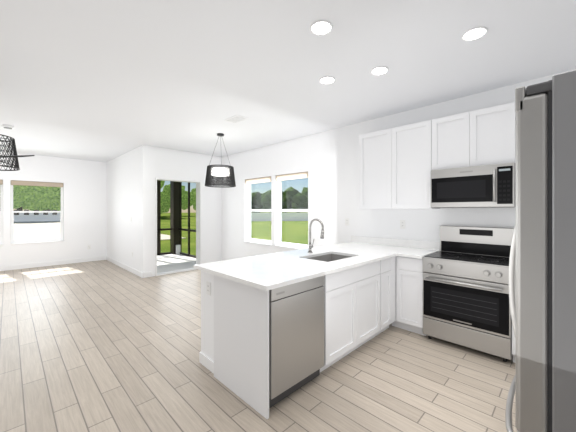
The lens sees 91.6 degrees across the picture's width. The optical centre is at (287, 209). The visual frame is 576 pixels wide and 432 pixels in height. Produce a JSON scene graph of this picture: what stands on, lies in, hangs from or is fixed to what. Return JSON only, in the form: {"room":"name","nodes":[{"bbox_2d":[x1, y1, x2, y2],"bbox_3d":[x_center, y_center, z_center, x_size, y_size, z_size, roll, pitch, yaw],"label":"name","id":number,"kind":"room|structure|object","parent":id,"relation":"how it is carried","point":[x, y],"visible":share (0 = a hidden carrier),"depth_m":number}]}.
{"room":"kitchen","nodes":[
{"label":"kitchen","id":0,"kind":"room"},
{"bbox_2d":[0,152,106,265],"bbox_3d":[-7.513,0.030,5.809,0.200,2.780,6.390,0,0,45],"label":"wall","id":1,"kind":"structure","parent":0,"point":[84,182],"depth_m":7.39},
{"bbox_2d":[0,180,3,244],"bbox_3d":[-7.037,0.055,6.224,0.175,1.526,1.030,0,0,45],"label":"window","id":2,"kind":"structure","parent":1,"relation":"in","point":[1,212],"depth_m":6.57},
{"bbox_2d":[9,180,62,244],"bbox_3d":[-6.253,0.055,7.009,0.175,1.526,1.030,0,0,45],"label":"window","id":3,"kind":"structure","parent":1,"relation":"in","point":[32,184],"depth_m":6.94},
{"bbox_2d":[0,256,105,270],"bbox_3d":[-7.353,1.363,5.812,0.018,0.115,6.156,0,0,45],"label":"baseboard","id":4,"kind":"structure","parent":1,"relation":"attached to","point":[80,260],"depth_m":7.12},
{"bbox_2d":[107,146,139,270],"bbox_3d":[-4.176,0.030,7.131,3.050,2.780,0.200,0,0,45],"label":"wall","id":5,"kind":"structure","parent":0,"point":[123,202],"depth_m":6.76},
{"bbox_2d":[106,256,143,277],"bbox_3d":[-4.091,1.363,6.900,3.032,0.115,0.020,0,0,45],"label":"baseboard","id":6,"kind":"structure","parent":5,"relation":"attached to","point":[130,269],"depth_m":6.60},
{"bbox_2d":[140,145,221,276],"bbox_3d":[-2.432,0.030,6.576,0.200,2.780,1.880,0,0,45],"label":"wall","id":7,"kind":"structure","parent":0,"point":[157,162],"depth_m":6.33},
{"bbox_2d":[155,178,201,275],"bbox_3d":[-2.547,0.366,6.468,0.232,2.128,1.071,0,0,45],"label":"door frame","id":8,"kind":"structure","parent":7,"relation":"in","point":[198,222],"depth_m":6.74},
{"bbox_2d":[0,254,516,431],"bbox_3d":[-3.058,1.490,3.037,10.220,0.140,8.370,0,0,45],"label":"floor","id":9,"kind":"structure","parent":0,"point":[101,346],"depth_m":2.43},
{"bbox_2d":[157,180,195,257],"bbox_3d":[-3.369,0.123,7.799,2.846,2.634,1.876,0,0,45],"label":"screen","id":10,"kind":"object","parent":9,"relation":"on","point":[176,229],"visible":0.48,"depth_m":9.11},
{"bbox_2d":[199,271,268,379],"bbox_3d":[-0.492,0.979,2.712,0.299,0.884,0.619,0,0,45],"label":"base cabinet","id":11,"kind":"object","parent":9,"relation":"on","point":[235,316],"depth_m":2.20},
{"bbox_2d":[206,281,210,295],"bbox_3d":[-0.710,0.700,2.500,0.072,0.116,0.007,0,0,45],"label":"outlet","id":12,"kind":"object","parent":11,"relation":"attached to","point":[208,288],"visible":1,"depth_m":2.50},
{"bbox_2d":[194,218,417,290],"bbox_3d":[0.441,0.431,3.149,1.050,0.666,2.657,0,0,45],"label":"countertop","id":13,"kind":"structure","parent":11,"relation":"on","point":[267,272],"depth_m":2.70},
{"bbox_2d":[269,276,323,407],"bbox_3d":[-0.140,0.981,2.367,0.667,0.878,0.594,0,0,45],"label":"dishwasher","id":14,"kind":"object","parent":9,"relation":"on","point":[296,336],"visible":0.6,"depth_m":2.09},
{"bbox_2d":[320,270,342,371],"bbox_3d":[0.158,0.979,2.702,0.675,0.884,0.284,0,0,45],"label":"base cabinet","id":15,"kind":"object","parent":9,"relation":"on","point":[333,282],"depth_m":2.45},
{"bbox_2d":[343,276,378,356],"bbox_3d":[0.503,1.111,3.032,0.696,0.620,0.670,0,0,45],"label":"base cabinet","id":16,"kind":"object","parent":9,"relation":"on","point":[364,304],"depth_m":2.73},
{"bbox_2d":[343,257,394,333],"bbox_3d":[0.890,0.979,3.419,0.696,0.884,0.425,0,0,45],"label":"base cabinet","id":17,"kind":"object","parent":9,"relation":"on","point":[382,271],"depth_m":3.11},
{"bbox_2d":[395,256,425,335],"bbox_3d":[1.596,0.979,3.431,0.327,0.884,0.627,0,0,45],"label":"base cabinet","id":18,"kind":"object","parent":9,"relation":"on","point":[408,270],"depth_m":3.21},
{"bbox_2d":[398,240,439,258],"bbox_3d":[1.603,0.471,3.387,0.257,0.130,0.677,0,0,45],"label":"countertop","id":19,"kind":"structure","parent":18,"relation":"on","point":[419,249],"depth_m":3.58},
{"bbox_2d":[423,226,513,361],"bbox_3d":[1.953,0.807,3.013,0.762,1.225,0.709,0,0,45],"label":"range","id":20,"kind":"object","parent":9,"relation":"on","point":[466,303],"visible":0.94,"depth_m":2.85},
{"bbox_2d":[512,326,514,362],"bbox_3d":[2.392,0.979,2.634,0.387,0.884,0.627,0,0,45],"label":"base cabinet","id":21,"kind":"object","parent":9,"relation":"on","point":[513,336],"depth_m":2.54},
{"bbox_2d":[505,70,575,431],"bbox_3d":[1.244,0.529,0.856,0.892,1.782,0.910,0,0,45],"label":"fridge","id":22,"kind":"object","parent":9,"relation":"on","point":[542,279],"visible":1,"depth_m":0.76},
{"bbox_2d":[0,0,575,161],"bbox_3d":[-3.129,-1.420,2.896,10.120,0.120,8.070,0,0,45],"label":"ceiling","id":23,"kind":"structure","parent":0,"point":[100,80],"depth_m":2.62},
{"bbox_2d":[2,125,13,128],"bbox_3d":[-4.526,-1.340,4.526,0.130,0.040,0.130,0,0,45],"label":"smoke detector","id":24,"kind":"object","parent":23,"relation":"attached to","point":[8,126],"visible":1,"depth_m":4.49},
{"bbox_2d":[0,134,34,170],"bbox_3d":[-3.310,-0.906,2.955,0.964,0.906,0.903,0,0,45],"label":"fan","id":25,"kind":"object","parent":23,"relation":"hanging from","point":[13,156],"visible":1,"depth_m":3.06},
{"bbox_2d":[205,133,235,187],"bbox_3d":[-1.209,-0.891,5.013,0.543,0.936,0.544,0,0,45],"label":"dining pendant light","id":26,"kind":"object","parent":23,"relation":"hanging from","point":[217,171],"visible":1,"depth_m":4.84},
{"bbox_2d":[224,115,247,122],"bbox_3d":[-0.778,-1.354,4.186,0.340,0.010,0.200,0,0,45],"label":"ceiling vent","id":27,"kind":"object","parent":23,"relation":"in","point":[236,119],"visible":1,"depth_m":4.17},
{"bbox_2d":[310,20,332,34],"bbox_3d":[0.247,-1.356,2.086,0.167,0.012,0.168,0,0,45],"label":"recessed light","id":28,"kind":"object","parent":23,"relation":"in","point":[321,27],"visible":1,"depth_m":2.07},
{"bbox_2d":[319,76,334,83],"bbox_3d":[0.410,-1.356,2.927,0.167,0.012,0.168,0,0,45],"label":"recessed light","id":29,"kind":"object","parent":23,"relation":"in","point":[327,80],"visible":1,"depth_m":2.92},
{"bbox_2d":[370,66,388,74],"bbox_3d":[0.891,-1.356,2.729,0.167,0.012,0.168,0,0,45],"label":"recessed light","id":30,"kind":"object","parent":23,"relation":"in","point":[380,70],"visible":1,"depth_m":2.71},
{"bbox_2d":[462,26,487,40],"bbox_3d":[1.435,-1.356,2.157,0.167,0.012,0.168,0,0,45],"label":"recessed light","id":31,"kind":"object","parent":23,"relation":"in","point":[475,33],"visible":1,"depth_m":2.14},
{"bbox_2d":[222,69,575,260],"bbox_3d":[0.873,0.030,4.741,7.470,2.780,0.200,0,0,45],"label":"wall","id":32,"kind":"structure","parent":0,"point":[328,161],"depth_m":4.64},
{"bbox_2d":[243,176,271,245],"bbox_3d":[-0.635,0.015,6.189,0.970,1.446,0.175,0,0,45],"label":"window","id":33,"kind":"structure","parent":32,"relation":"in","point":[248,182],"depth_m":6.34},
{"bbox_2d":[273,172,307,248],"bbox_3d":[0.090,0.015,5.464,0.940,1.446,0.175,0,0,45],"label":"window","id":34,"kind":"structure","parent":32,"relation":"in","point":[292,176],"depth_m":5.57},
{"bbox_2d":[359,128,390,208],"bbox_3d":[1.298,-0.542,3.940,0.484,1.056,0.326,0,0,45],"label":"upper cabinet","id":35,"kind":"object","parent":32,"relation":"attached to","point":[374,147],"depth_m":3.83},
{"bbox_2d":[400,220,404,228],"bbox_3d":[1.588,0.200,3.879,0.072,0.116,0.007,0,0,45],"label":"outlet","id":36,"kind":"object","parent":32,"relation":"attached to","point":[402,224],"visible":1,"depth_m":3.88},
{"bbox_2d":[391,120,439,208],"bbox_3d":[1.640,-0.542,3.597,0.484,1.056,0.326,0,0,45],"label":"upper cabinet","id":37,"kind":"object","parent":32,"relation":"attached to","point":[397,165],"depth_m":3.48},
{"bbox_2d":[431,111,470,169],"bbox_3d":[1.948,-0.767,3.289,0.387,0.606,0.326,0,0,45],"label":"upper cabinet","id":38,"kind":"object","parent":32,"relation":"attached to","point":[450,135],"depth_m":3.17},
{"bbox_2d":[471,102,514,165],"bbox_3d":[2.222,-0.767,3.016,0.387,0.606,0.326,0,0,45],"label":"upper cabinet","id":39,"kind":"object","parent":32,"relation":"attached to","point":[492,128],"depth_m":2.90},
{"bbox_2d":[431,162,514,207],"bbox_3d":[2.047,-0.244,3.106,0.762,0.436,0.447,0,0,45],"label":"microwave","id":40,"kind":"object","parent":39,"relation":"attached to","point":[488,186],"visible":1,"depth_m":2.94},
{"label":"outside","id":41,"kind":"structure","parent":0,"visible":0},
{"bbox_2d":[161,212,307,254],"bbox_3d":[0.000,1.650,0.000,320.000,0.140,320.000,0,0,45],"label":"lawn","id":42,"kind":"structure","parent":41,"point":[289,230],"depth_m":20.58},
{"bbox_2d":[14,221,183,239],"bbox_3d":[-50.558,1.565,27.224,80.000,0.030,47.000,0,0,45],"label":"lot","id":43,"kind":"structure","parent":42,"relation":"on","point":[37,227],"depth_m":21.17},
{"bbox_2d":[13,180,307,213],"bbox_3d":[-17.097,-7.983,67.651,60.490,19.126,99.062,0,0,45],"label":"trees","id":44,"kind":"object","parent":42,"relation":"on","point":[301,199],"depth_m":66.85},
{"bbox_2d":[14,210,307,221],"bbox_3d":[-14.212,0.775,37.974,29.901,1.610,42.674,0,0,45],"label":"fence","id":45,"kind":"object","parent":42,"relation":"on","point":[56,217],"depth_m":39.58}
]}

